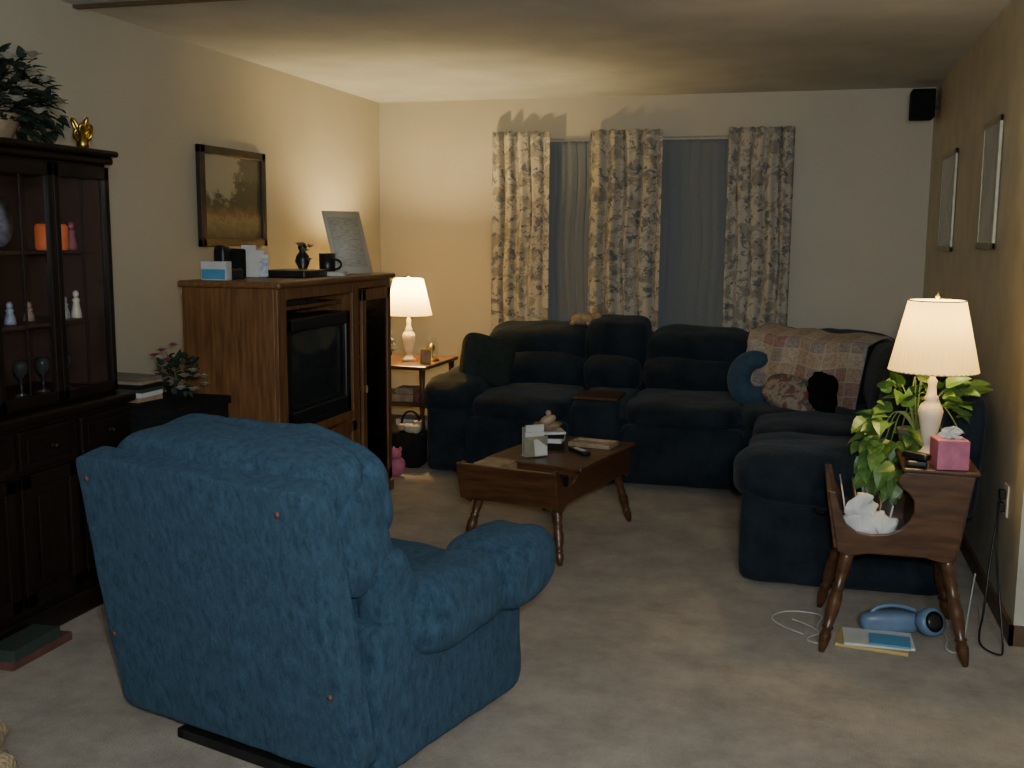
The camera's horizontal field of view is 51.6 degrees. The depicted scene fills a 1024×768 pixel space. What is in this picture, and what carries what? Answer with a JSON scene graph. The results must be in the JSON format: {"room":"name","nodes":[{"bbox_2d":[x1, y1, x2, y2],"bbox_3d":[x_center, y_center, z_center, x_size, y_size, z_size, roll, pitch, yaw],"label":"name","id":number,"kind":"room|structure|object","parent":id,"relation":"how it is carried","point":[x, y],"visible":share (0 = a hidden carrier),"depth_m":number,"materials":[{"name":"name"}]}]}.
{"room":"living room","nodes":[
{"label":"living room","id":0,"kind":"room"},
{"bbox_2d":[0,0,380,391],"bbox_3d":[-2.277,-0.302,3.735,0.120,2.440,9.220,3,8,15],"label":"wall","id":1,"kind":"structure","parent":0,"point":[148,97],"depth_m":5.42,"materials":[{"name":"paint"}]},
{"bbox_2d":[73,0,237,9],"bbox_3d":[-0.026,-1.566,4.132,3.910,0.014,0.035,3,8,15],"label":"trim","id":2,"kind":"structure","parent":1,"relation":"attached to","point":[144,2],"depth_m":4.54,"materials":[{"name":"white paint"}]},
{"bbox_2d":[195,144,267,246],"bbox_3d":[-1.565,-1.045,5.958,0.033,0.540,0.710,3,8,15],"label":"landscape painting","id":3,"kind":"object","parent":1,"relation":"attached to","point":[230,183],"visible":1,"depth_m":5.92,"materials":[{"name":"brown wood"}]},
{"bbox_2d":[0,461,1023,767],"bbox_3d":[0.531,1.081,3.151,5.960,0.100,9.460,3,8,15],"label":"floor","id":4,"kind":"structure","parent":0,"point":[649,645],"depth_m":3.50,"materials":[{"name":"carpet"}]},
{"bbox_2d":[0,722,17,767],"bbox_3d":[-1.390,0.990,2.649,0.289,0.226,0.351,-5,9,-33],"label":"plush dog","id":5,"kind":"object","parent":4,"relation":"on","point":[7,760],"visible":1,"depth_m":2.65},
{"bbox_2d":[0,624,71,670],"bbox_3d":[-1.677,0.905,3.692,0.118,0.070,0.302,3,8,15],"label":"books","id":6,"kind":"object","parent":4,"relation":"on","point":[32,642],"depth_m":3.65,"materials":[{"name":"green paper"}]},
{"bbox_2d":[0,137,135,640],"bbox_3d":[-1.920,0.038,3.720,0.486,1.775,1.390,3,8,15],"label":"china hutch","id":7,"kind":"object","parent":4,"relation":"on","point":[48,572],"visible":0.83,"depth_m":4.00,"materials":[{"name":"brown wood"}]},
{"bbox_2d":[0,195,13,249],"bbox_3d":[-1.931,-0.618,3.910,0.070,0.247,0.244,3,8,15],"label":"plate","id":8,"kind":"object","parent":7,"relation":"on","point":[6,219],"visible":1,"depth_m":3.99,"materials":[{"name":"ceramic"}]},
{"bbox_2d":[4,302,16,324],"bbox_3d":[-1.850,-0.261,3.905,0.044,0.083,0.043,3,8,15],"label":"figurine","id":9,"kind":"object","parent":7,"relation":"in","point":[10,319],"visible":1,"depth_m":3.89,"materials":[{"name":"ceramic"}]},
{"bbox_2d":[0,112,21,137],"bbox_3d":[-1.898,-0.929,3.848,0.220,0.100,0.220,3,8,15],"label":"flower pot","id":10,"kind":"object","parent":7,"relation":"on","point":[9,121],"depth_m":3.82,"materials":[{"name":"beige ceramic"}]},
{"bbox_2d":[12,360,29,395],"bbox_3d":[-1.848,-0.022,3.990,0.060,0.130,0.060,3,8,15],"label":"glass goblet","id":11,"kind":"object","parent":7,"relation":"in","point":[20,367],"visible":0.98,"depth_m":3.97,"materials":[{"name":"glass"}]},
{"bbox_2d":[23,301,34,320],"bbox_3d":[-1.856,-0.280,4.072,0.044,0.075,0.043,3,8,15],"label":"figurine","id":12,"kind":"object","parent":7,"relation":"in","point":[31,317],"visible":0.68,"depth_m":4.06,"materials":[{"name":"beige ceramic"}]},
{"bbox_2d":[0,43,69,143],"bbox_3d":[-1.865,-1.040,3.757,0.354,0.358,0.739,3,8,15],"label":"flower arrangement","id":13,"kind":"object","parent":7,"relation":"on","point":[27,121],"visible":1,"depth_m":3.87,"materials":[{"name":"green plant"}]},
{"bbox_2d":[34,357,51,391],"bbox_3d":[-1.817,-0.037,4.104,0.060,0.130,0.060,3,8,15],"label":"glass goblet","id":14,"kind":"object","parent":7,"relation":"in","point":[42,364],"visible":1,"depth_m":4.08,"materials":[{"name":"clear glass"}]},
{"bbox_2d":[34,220,68,249],"bbox_3d":[-1.776,-0.575,4.088,0.120,0.115,0.120,3,8,15],"label":"candle jar","id":15,"kind":"object","parent":7,"relation":"on","point":[39,229],"visible":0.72,"depth_m":4.04,"materials":[{"name":"orange glass"}]},
{"bbox_2d":[65,297,70,317],"bbox_3d":[-1.777,-0.305,4.208,0.044,0.088,0.043,3,8,15],"label":"figurine","id":16,"kind":"object","parent":7,"relation":"in","point":[66,304],"visible":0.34,"depth_m":4.20,"materials":[{"name":"ceramic"}]},
{"bbox_2d":[68,354,72,386],"bbox_3d":[-1.782,-0.054,4.229,0.060,0.130,0.060,3,8,15],"label":"glass goblet","id":17,"kind":"object","parent":7,"relation":"in","point":[69,355],"visible":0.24,"depth_m":4.22,"materials":[{"name":"clear glass"}]},
{"bbox_2d":[68,222,77,249],"bbox_3d":[-1.752,-0.589,4.215,0.044,0.109,0.043,3,8,15],"label":"figurine","id":18,"kind":"object","parent":7,"relation":"on","point":[71,233],"visible":0.96,"depth_m":4.20,"materials":[{"name":"pink ceramic"}]},
{"bbox_2d":[71,290,82,317],"bbox_3d":[-1.746,-0.321,4.245,0.044,0.109,0.043,3,8,15],"label":"figurine","id":19,"kind":"object","parent":7,"relation":"in","point":[76,312],"visible":1,"depth_m":4.23,"materials":[{"name":"beige ceramic"}]},
{"bbox_2d":[70,117,93,147],"bbox_3d":[-1.681,-0.979,4.148,0.085,0.124,0.084,3,8,15],"label":"figurine","id":20,"kind":"object","parent":7,"relation":"on","point":[84,132],"visible":1,"depth_m":4.13,"materials":[{"name":"metal"}]},
{"bbox_2d":[129,392,230,433],"bbox_3d":[-1.600,0.432,4.679,0.560,0.735,0.470,3,8,15],"label":"stand","id":21,"kind":"object","parent":4,"relation":"on","point":[145,417],"visible":0.21,"depth_m":4.45,"materials":[{"name":"black wood"}]},
{"bbox_2d":[115,372,162,407],"bbox_3d":[-1.637,0.023,4.513,0.251,0.119,0.169,3,8,18],"label":"book stack","id":22,"kind":"object","parent":21,"relation":"on","point":[148,389],"visible":0.57,"depth_m":4.45,"materials":[{"name":"beige paper"}]},
{"bbox_2d":[115,386,162,393],"bbox_3d":[-1.637,0.018,4.512,0.240,0.015,0.150,2,8,14],"label":"book","id":23,"kind":"object","parent":22,"relation":"on","point":[137,389],"depth_m":4.43,"materials":[{"name":"black paper"}]},
{"bbox_2d":[117,372,161,382],"bbox_3d":[-1.636,-0.029,4.507,0.240,0.014,0.150,4,9,22],"label":"book","id":24,"kind":"object","parent":22,"relation":"on","point":[123,377],"depth_m":4.47,"materials":[{"name":"paper"}]},
{"bbox_2d":[118,378,161,384],"bbox_3d":[-1.637,-0.015,4.507,0.240,0.013,0.150,2,8,15],"label":"book","id":25,"kind":"object","parent":22,"relation":"on","point":[121,381],"depth_m":4.43,"materials":[{"name":"beige paper"}]},
{"bbox_2d":[118,381,161,389],"bbox_3d":[-1.636,0.001,4.511,0.240,0.019,0.150,3,8,19],"label":"book","id":26,"kind":"object","parent":22,"relation":"on","point":[122,385],"depth_m":4.43,"materials":[{"name":"black paper"}]},
{"bbox_2d":[128,394,162,402],"bbox_3d":[-1.637,0.054,4.518,0.240,0.019,0.150,4,9,23],"label":"book","id":27,"kind":"object","parent":22,"relation":"on","point":[140,398],"depth_m":4.46,"materials":[{"name":"beige paper"}]},
{"bbox_2d":[128,398,162,407],"bbox_3d":[-1.637,0.073,4.521,0.240,0.018,0.150,4,9,22],"label":"book","id":28,"kind":"object","parent":22,"relation":"on","point":[138,402],"depth_m":4.44,"materials":[{"name":"paper"}]},
{"bbox_2d":[136,389,162,397],"bbox_3d":[-1.637,0.035,4.515,0.240,0.019,0.150,3,8,16],"label":"book","id":29,"kind":"object","parent":22,"relation":"on","point":[140,393],"depth_m":4.46,"materials":[{"name":"white paper"}]},
{"bbox_2d":[147,342,210,398],"bbox_3d":[-1.468,-0.052,4.662,0.240,0.265,0.238,3,8,15],"label":"flower pot","id":30,"kind":"object","parent":21,"relation":"on","point":[175,391],"visible":0.98,"depth_m":4.66,"materials":[{"name":"plant"}]},
{"bbox_2d":[177,272,394,489],"bbox_3d":[-1.089,0.068,5.477,0.520,1.245,1.390,3,8,15],"label":"entertainment center","id":31,"kind":"object","parent":4,"relation":"on","point":[237,328],"visible":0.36,"depth_m":4.83,"materials":[{"name":"brown wood"}]},
{"bbox_2d":[200,261,231,279],"bbox_3d":[-1.350,-0.517,4.835,0.130,0.085,0.052,3,8,15],"label":"box","id":32,"kind":"object","parent":31,"relation":"on","point":[210,270],"visible":1,"depth_m":4.81,"materials":[{"name":"white cardboard"}]},
{"bbox_2d":[214,244,245,278],"bbox_3d":[-1.350,-0.575,4.980,0.160,0.160,0.200,3,8,15],"label":"machine","id":33,"kind":"object","parent":31,"relation":"on","point":[237,257],"visible":0.51,"depth_m":4.97,"materials":[{"name":"black plastic"}]},
{"bbox_2d":[241,245,267,276],"bbox_3d":[-1.260,-0.599,5.189,0.130,0.160,0.080,-1,8,-10],"label":"papers","id":34,"kind":"object","parent":31,"relation":"on","point":[256,261],"visible":0.86,"depth_m":5.17,"materials":[{"name":"white paper"}]},
{"bbox_2d":[259,258,267,276],"bbox_3d":[-1.211,-0.568,5.171,0.040,0.090,0.006,-1,0,-10],"label":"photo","id":35,"kind":"object","parent":34,"relation":"attached to","point":[263,262],"depth_m":5.17},
{"bbox_2d":[268,269,326,277],"bbox_3d":[-1.088,-0.554,5.298,0.242,0.035,0.260,3,8,15],"label":"cable box","id":36,"kind":"object","parent":31,"relation":"on","point":[281,273],"visible":1,"depth_m":5.18,"materials":[{"name":"black plastic"}]},
{"bbox_2d":[286,297,316,306],"bbox_3d":[-1.125,-0.404,5.088,0.232,0.045,0.400,3,8,15],"label":"recorder","id":37,"kind":"object","parent":31,"relation":"on","point":[309,300],"visible":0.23,"depth_m":5.08,"materials":[{"name":"black plastic"}]},
{"bbox_2d":[295,242,314,268],"bbox_3d":[-1.093,-0.663,5.593,0.105,0.170,0.098,0,8,-2],"label":"figurine","id":38,"kind":"object","parent":31,"relation":"on","point":[302,260],"visible":0.91,"depth_m":5.58,"materials":[{"name":"black ceramic"}]},
{"bbox_2d":[286,310,350,423],"bbox_3d":[-1.138,-0.079,5.243,0.434,0.535,0.715,3,8,15],"label":"television","id":39,"kind":"object","parent":31,"relation":"on","point":[318,342],"visible":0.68,"depth_m":5.18,"materials":[{"name":"black plastic"}]},
{"bbox_2d":[319,253,341,271],"bbox_3d":[-0.970,-0.644,5.682,0.130,0.110,0.088,3,8,15],"label":"mug","id":40,"kind":"object","parent":31,"relation":"on","point":[327,261],"visible":0.94,"depth_m":5.65,"materials":[{"name":"ceramic"}]},
{"bbox_2d":[327,271,349,275],"bbox_3d":[-0.936,-0.573,5.505,0.160,0.018,0.160,0,8,0],"label":"paper stack","id":41,"kind":"object","parent":31,"relation":"on","point":[328,273],"visible":0.64,"depth_m":5.43,"materials":[{"name":"white paper"}]},
{"bbox_2d":[321,211,372,272],"bbox_3d":[-0.910,-0.774,5.800,0.217,0.340,0.208,8,11,43],"label":"picture","id":42,"kind":"object","parent":31,"relation":"on","point":[344,229],"visible":0.93,"depth_m":5.79},
{"bbox_2d":[76,413,555,767],"bbox_3d":[-0.572,0.540,3.186,1.146,0.946,1.084,5,9,31],"label":"recliner","id":43,"kind":"object","parent":4,"relation":"on","point":[259,597],"visible":1,"depth_m":2.80,"materials":[{"name":"fabric"}]},
{"bbox_2d":[391,538,445,566],"bbox_3d":[-0.516,0.621,3.306,0.603,0.194,0.621,5,9,31],"label":"seat cushion","id":44,"kind":"object","parent":43,"relation":"on","point":[416,553],"depth_m":3.37,"materials":[{"name":"blue fabric"}]},
{"bbox_2d":[392,446,404,475],"bbox_3d":[-0.702,0.471,6.447,0.107,0.184,0.082,3,8,15],"label":"toy","id":45,"kind":"object","parent":4,"relation":"on","point":[398,463],"visible":0.89,"depth_m":6.42,"materials":[{"name":"pink fabric"}]},
{"bbox_2d":[392,410,427,467],"bbox_3d":[-0.642,0.345,6.751,0.233,0.362,0.218,3,8,15],"label":"tote bag","id":46,"kind":"object","parent":4,"relation":"on","point":[411,437],"visible":0.85,"depth_m":6.67,"materials":[{"name":"black fabric"}]},
{"bbox_2d":[391,354,457,431],"bbox_3d":[-0.752,0.135,7.319,0.580,0.610,0.680,3,8,15],"label":"end table","id":47,"kind":"object","parent":4,"relation":"on","point":[397,363],"visible":0.16,"depth_m":7.00,"materials":[{"name":"brown wood"}]},
{"bbox_2d":[392,385,419,402],"bbox_3d":[-0.663,0.065,7.096,0.240,0.090,0.200,3,8,15],"label":"clutter","id":48,"kind":"object","parent":47,"relation":"on","point":[404,393],"visible":0.73,"depth_m":7.04,"materials":[{"name":"brown paper"}]},
{"bbox_2d":[390,273,431,360],"bbox_3d":[-0.699,-0.453,7.182,0.320,0.592,0.318,3,8,15],"label":"table lamp","id":49,"kind":"object","parent":47,"relation":"on","point":[409,298],"visible":0.93,"depth_m":7.06,"materials":[{"name":"beige ceramic"}]},
{"bbox_2d":[396,414,427,429],"bbox_3d":[-0.644,0.282,7.204,0.240,0.110,0.200,3,8,15],"label":"pile","id":50,"kind":"object","parent":47,"relation":"on","point":[408,418],"visible":0.25,"depth_m":7.14,"materials":[{"name":"white paper"}]},
{"bbox_2d":[420,349,431,363],"bbox_3d":[-0.568,-0.181,7.024,0.080,0.100,0.027,3,8,15],"label":"photo frame","id":51,"kind":"object","parent":47,"relation":"on","point":[426,354],"visible":1,"depth_m":7.02,"materials":[{"name":"gold metal"}]},
{"bbox_2d":[428,343,438,361],"bbox_3d":[-0.546,-0.241,7.210,0.100,0.167,0.100,3,8,15],"label":"clock","id":52,"kind":"object","parent":47,"relation":"on","point":[431,346],"visible":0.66,"depth_m":7.20,"materials":[{"name":"gold metal"}]},
{"bbox_2d":[456,436,635,565],"bbox_3d":[0.189,0.530,5.168,0.515,0.438,0.980,4,9,27],"label":"coffee table","id":53,"kind":"object","parent":4,"relation":"on","point":[536,482],"visible":0.88,"depth_m":4.84,"materials":[{"name":"brown wood"}]},
{"bbox_2d":[474,457,516,468],"bbox_3d":[-0.077,0.429,4.929,0.150,0.142,0.150,4,9,27],"label":"folded papers","id":54,"kind":"object","parent":53,"relation":"on","point":[491,461],"visible":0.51,"depth_m":4.91,"materials":[{"name":"beige paper"}]},
{"bbox_2d":[520,424,547,457],"bbox_3d":[0.109,0.273,5.090,0.120,0.150,0.077,-3,9,-25],"label":"napkin holder","id":55,"kind":"object","parent":53,"relation":"on","point":[534,442],"visible":1,"depth_m":5.08,"materials":[{"name":"white paper"}]},
{"bbox_2d":[544,428,565,448],"bbox_3d":[0.180,0.274,5.331,0.186,0.084,0.157,1,8,5],"label":"pile","id":56,"kind":"object","parent":53,"relation":"on","point":[556,438],"visible":0.48,"depth_m":5.27,"materials":[{"name":"white paper"}]},
{"bbox_2d":[534,410,561,430],"bbox_3d":[0.180,0.182,5.318,0.146,0.099,0.146,3,8,15],"label":"shell dish","id":57,"kind":"object","parent":56,"relation":"on","point":[549,422],"visible":0.89,"depth_m":5.30,"materials":[{"name":"beige ceramic"}]},
{"bbox_2d":[544,434,563,438],"bbox_3d":[0.180,0.254,5.328,0.160,0.020,0.120,0,8,-1],"label":"book","id":58,"kind":"object","parent":56,"relation":"on","point":[550,436],"depth_m":5.27,"materials":[{"name":"black paper"}]},
{"bbox_2d":[544,428,565,434],"bbox_3d":[0.180,0.238,5.326,0.160,0.012,0.120,-1,8,-10],"label":"book","id":59,"kind":"object","parent":56,"relation":"on","point":[559,431],"depth_m":5.28,"materials":[{"name":"white paper"}]},
{"bbox_2d":[548,441,563,448],"bbox_3d":[0.179,0.301,5.335,0.160,0.030,0.120,1,8,1],"label":"book","id":60,"kind":"object","parent":56,"relation":"on","point":[551,444],"depth_m":5.27,"materials":[{"name":"black paper"}]},
{"bbox_2d":[548,435,565,443],"bbox_3d":[0.180,0.275,5.331,0.160,0.022,0.120,2,8,13],"label":"book","id":61,"kind":"object","parent":56,"relation":"on","point":[552,439],"depth_m":5.27,"materials":[{"name":"white paper"}]},
{"bbox_2d":[559,474,568,486],"bbox_3d":[0.143,0.467,4.826,0.180,0.098,0.160,4,9,27],"label":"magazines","id":62,"kind":"object","parent":53,"relation":"on","point":[565,479],"visible":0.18,"depth_m":4.82,"materials":[{"name":"black paper"}]},
{"bbox_2d":[568,446,589,455],"bbox_3d":[0.330,0.326,5.192,0.040,0.020,0.160,-3,9,-25],"label":"remote control","id":63,"kind":"object","parent":53,"relation":"on","point":[575,449],"visible":1,"depth_m":5.17,"materials":[{"name":"black plastic"}]},
{"bbox_2d":[568,437,617,449],"bbox_3d":[0.412,0.301,5.373,0.220,0.022,0.140,4,9,25],"label":"serving tray","id":64,"kind":"object","parent":53,"relation":"on","point":[578,442],"visible":1,"depth_m":5.36,"materials":[{"name":"beige wood"}]},
{"bbox_2d":[423,314,986,595],"bbox_3d":[0.789,0.179,5.863,3.019,0.934,2.843,3,8,15],"label":"sectional sofa","id":65,"kind":"object","parent":4,"relation":"on","point":[664,391],"visible":0.54,"depth_m":6.10,"materials":[{"name":"blue fabric"}]},
{"bbox_2d":[459,332,515,386],"bbox_3d":[-0.155,-0.147,6.720,0.383,0.362,0.175,-3,8,-21],"label":"throw pillow","id":66,"kind":"object","parent":65,"relation":"on","point":[489,358],"visible":0.86,"depth_m":6.66,"materials":[{"name":"fabric"}]},
{"bbox_2d":[570,308,601,325],"bbox_3d":[0.494,-0.449,7.064,0.212,0.119,0.140,3,8,15],"label":"plush toy","id":67,"kind":"object","parent":65,"relation":"on","point":[581,318],"visible":0.91,"depth_m":7.04,"materials":[{"name":"beige fabric"}]},
{"bbox_2d":[573,390,625,400],"bbox_3d":[0.528,0.069,6.382,0.270,0.014,0.300,3,8,15],"label":"tray","id":68,"kind":"object","parent":65,"relation":"on","point":[585,395],"depth_m":6.33,"materials":[{"name":"brown wood"}]},
{"bbox_2d":[727,351,767,404],"bbox_3d":[1.405,-0.033,6.267,0.265,0.326,0.184,3,8,15],"label":"pillow","id":69,"kind":"object","parent":65,"relation":"on","point":[740,387],"visible":0.86,"depth_m":6.24,"materials":[{"name":"blue fabric"}]},
{"bbox_2d":[762,374,815,410],"bbox_3d":[1.589,0.064,6.012,0.206,0.227,0.337,-7,11,-41],"label":"floral pillow","id":70,"kind":"object","parent":65,"relation":"on","point":[788,391],"visible":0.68,"depth_m":5.97,"materials":[{"name":"fabric"}]},
{"bbox_2d":[746,323,895,409],"bbox_3d":[1.837,-0.096,6.402,0.431,0.481,0.940,-5,9,-32],"label":"patchwork quilt","id":71,"kind":"object","parent":65,"relation":"on","point":[800,352],"visible":0.76,"depth_m":6.27,"materials":[{"name":"beige fabric"}]},
{"bbox_2d":[807,371,838,412],"bbox_3d":[1.710,0.064,5.857,0.180,0.265,0.184,-7,11,-43],"label":"pillow","id":72,"kind":"object","parent":65,"relation":"on","point":[822,388],"visible":0.96,"depth_m":5.79,"materials":[{"name":"fabric"}]},
{"bbox_2d":[771,573,975,653],"bbox_3d":[1.355,0.825,3.928,0.752,0.199,0.335,2,8,10],"label":"power cord","id":73,"kind":"object","parent":4,"relation":"on","point":[821,616],"visible":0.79,"depth_m":3.95,"materials":[{"name":"plastic"}]},
{"bbox_2d":[834,626,914,656],"bbox_3d":[1.320,0.925,3.842,0.271,0.030,0.191,4,9,23],"label":"books","id":74,"kind":"object","parent":4,"relation":"on","point":[888,642],"visible":1,"depth_m":3.80,"materials":[{"name":"white paper"}]},
{"bbox_2d":[817,442,980,666],"bbox_3d":[1.392,0.592,3.883,0.497,0.683,0.506,3,8,15],"label":"end table","id":75,"kind":"object","parent":4,"relation":"on","point":[931,511],"visible":0.93,"depth_m":3.63,"materials":[{"name":"brown wood"}]},
{"bbox_2d":[839,474,893,517],"bbox_3d":[1.305,0.454,3.924,0.177,0.168,0.310,3,8,15],"label":"papers","id":76,"kind":"object","parent":75,"relation":"on","point":[887,507],"visible":0.31,"depth_m":3.87,"materials":[{"name":"white paper"}]},
{"bbox_2d":[843,492,898,533],"bbox_3d":[1.256,0.472,3.736,0.204,0.185,0.090,3,8,15],"label":"tissues","id":77,"kind":"object","parent":75,"relation":"on","point":[861,514],"visible":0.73,"depth_m":3.71,"materials":[{"name":"white paper"}]},
{"bbox_2d":[897,425,921,448],"bbox_3d":[1.496,0.202,3.937,0.132,0.075,0.132,3,8,15],"label":"pot","id":78,"kind":"object","parent":75,"relation":"on","point":[904,435],"depth_m":3.89,"materials":[{"name":"ceramic"}]},
{"bbox_2d":[902,450,931,467],"bbox_3d":[1.388,0.257,3.639,0.092,0.048,0.083,3,8,15],"label":"cordless phone","id":79,"kind":"object","parent":75,"relation":"on","point":[912,458],"visible":1,"depth_m":3.61,"materials":[{"name":"black plastic"}]},
{"bbox_2d":[847,371,992,504],"bbox_3d":[1.491,0.186,3.872,0.504,0.517,0.327,3,8,15],"label":"pothos","id":80,"kind":"object","parent":75,"relation":"on","point":[872,470],"visible":0.82,"depth_m":3.89,"materials":[{"name":"plant"}]},
{"bbox_2d":[887,291,979,453],"bbox_3d":[1.486,-0.032,3.740,0.306,0.594,0.304,3,8,15],"label":"table lamp","id":81,"kind":"object","parent":75,"relation":"on","point":[935,337],"visible":0.99,"depth_m":3.63,"materials":[{"name":"white fabric"}]},
{"bbox_2d":[895,442,980,476],"bbox_3d":[1.513,0.267,3.805,0.245,0.016,0.500,3,8,15],"label":"shelf","id":82,"kind":"object","parent":75,"relation":"attached to","point":[930,471],"depth_m":3.59,"materials":[{"name":"brown wood"}]},
{"bbox_2d":[929,426,970,470],"bbox_3d":[1.491,0.213,3.610,0.104,0.143,0.104,1,8,7],"label":"tissue box","id":83,"kind":"object","parent":75,"relation":"on","point":[949,450],"visible":1,"depth_m":3.57,"materials":[{"name":"pink cardboard"}]},
{"bbox_2d":[859,603,945,635],"bbox_3d":[1.444,0.868,3.921,0.300,0.117,0.112,3,8,20],"label":"vacuum","id":84,"kind":"object","parent":4,"relation":"on","point":[929,621],"visible":0.98,"depth_m":3.90,"materials":[{"name":"blue plastic"}]},
{"bbox_2d":[60,0,1010,102],"bbox_3d":[0.548,-1.435,2.802,5.960,0.100,9.460,3,8,15],"label":"ceiling","id":85,"kind":"structure","parent":0,"point":[380,51],"depth_m":5.40,"materials":[{"name":"white paint"}]},
{"bbox_2d":[379,87,935,415],"bbox_3d":[0.895,-0.827,7.675,4.150,2.440,0.120,3,8,15],"label":"wall","id":86,"kind":"structure","parent":0,"point":[861,177],"depth_m":7.35,"materials":[{"name":"paint"}]},
{"bbox_2d":[392,414,402,420],"bbox_3d":[0.869,0.353,7.774,3.882,0.075,0.014,3,8,15],"label":"baseboard","id":87,"kind":"structure","parent":86,"relation":"attached to","point":[394,416],"depth_m":8.24,"materials":[{"name":"wood"}]},
{"bbox_2d":[550,135,728,139],"bbox_3d":[0.888,-1.738,7.480,2.080,0.020,0.017,3,8,15],"label":"curtain rod","id":88,"kind":"object","parent":86,"relation":"attached to","point":[724,135],"visible":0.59,"depth_m":7.41,"materials":[{"name":"paint"}]},
{"bbox_2d":[491,131,549,331],"bbox_3d":[0.058,-1.034,7.728,0.442,1.584,0.072,3,8,17],"label":"floral curtain","id":89,"kind":"object","parent":88,"relation":"hanging from","point":[520,160],"visible":0.86,"depth_m":7.71,"materials":[{"name":"beige fabric"}]},
{"bbox_2d":[548,141,589,320],"bbox_3d":[0.384,-1.022,7.709,0.571,1.451,0.017,3,8,15],"label":"sheer curtain","id":90,"kind":"object","parent":88,"relation":"hanging from","point":[569,161],"visible":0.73,"depth_m":7.68,"materials":[{"name":"white fabric"}]},
{"bbox_2d":[588,129,662,330],"bbox_3d":[0.793,-1.001,7.529,0.522,1.584,0.087,3,8,15],"label":"floral curtain","id":91,"kind":"object","parent":88,"relation":"hanging from","point":[625,191],"visible":0.8,"depth_m":7.50,"materials":[{"name":"beige fabric"}]},
{"bbox_2d":[658,139,728,327],"bbox_3d":[1.258,-0.983,7.473,0.641,1.451,0.012,3,8,15],"label":"sheer curtain","id":92,"kind":"object","parent":88,"relation":"hanging from","point":[694,172],"visible":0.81,"depth_m":7.46,"materials":[{"name":"white fabric"}]},
{"bbox_2d":[722,125,795,331],"bbox_3d":[1.689,-0.961,7.290,0.438,1.584,0.062,3,8,15],"label":"floral curtain","id":93,"kind":"object","parent":88,"relation":"hanging from","point":[760,172],"visible":0.82,"depth_m":7.27,"materials":[{"name":"beige fabric"}]},
{"bbox_2d":[923,0,1023,625],"bbox_3d":[2.350,-0.497,5.374,0.120,2.440,3.600,3,8,15],"label":"wall","id":94,"kind":"structure","parent":0,"point":[987,82],"depth_m":4.47,"materials":[{"name":"paint"}]},
{"bbox_2d":[909,88,938,120],"bbox_3d":[2.621,-1.774,6.734,0.168,0.180,0.184,3,8,15],"label":"wall speaker","id":95,"kind":"object","parent":94,"relation":"attached to","point":[923,103],"visible":1,"depth_m":6.65,"materials":[{"name":"plastic"}]},
{"bbox_2d":[913,90,934,115],"bbox_3d":[2.584,-1.763,6.652,0.120,0.160,0.006,3,8,15],"label":"grille","id":96,"kind":"object","parent":95,"relation":"attached to","point":[923,100],"depth_m":6.65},
{"bbox_2d":[937,148,958,251],"bbox_3d":[2.483,-1.039,6.048,0.016,0.560,0.580,3,8,15],"label":"framed print","id":97,"kind":"object","parent":94,"relation":"attached to","point":[950,159],"visible":1,"depth_m":5.99},
{"bbox_2d":[976,114,1003,249],"bbox_3d":[2.108,-0.880,4.682,0.016,0.565,0.430,3,8,15],"label":"framed print","id":98,"kind":"object","parent":94,"relation":"attached to","point":[993,129],"visible":1,"depth_m":4.64},
{"bbox_2d":[960,533,1023,646],"bbox_3d":[3.148,0.711,5.312,1.824,0.075,3.614,3,8,15],"label":"baseboard","id":99,"kind":"structure","parent":94,"relation":"attached to","point":[1013,635],"depth_m":4.17,"materials":[{"name":"brown wood"}]},
{"bbox_2d":[997,482,1009,517],"bbox_3d":[1.872,0.441,4.044,0.030,0.120,0.080,3,8,15],"label":"wall outlet","id":100,"kind":"object","parent":94,"relation":"attached to","point":[1003,494],"visible":0.94,"depth_m":4.03,"materials":[{"name":"beige plastic"}]},
{"bbox_2d":[978,498,1003,655],"bbox_3d":[1.763,0.691,3.895,0.078,0.480,0.418,3,8,19],"label":"power cord","id":101,"kind":"object","parent":100,"relation":"attached to","point":[998,511],"visible":1,"depth_m":3.90,"materials":[{"name":"plastic"}]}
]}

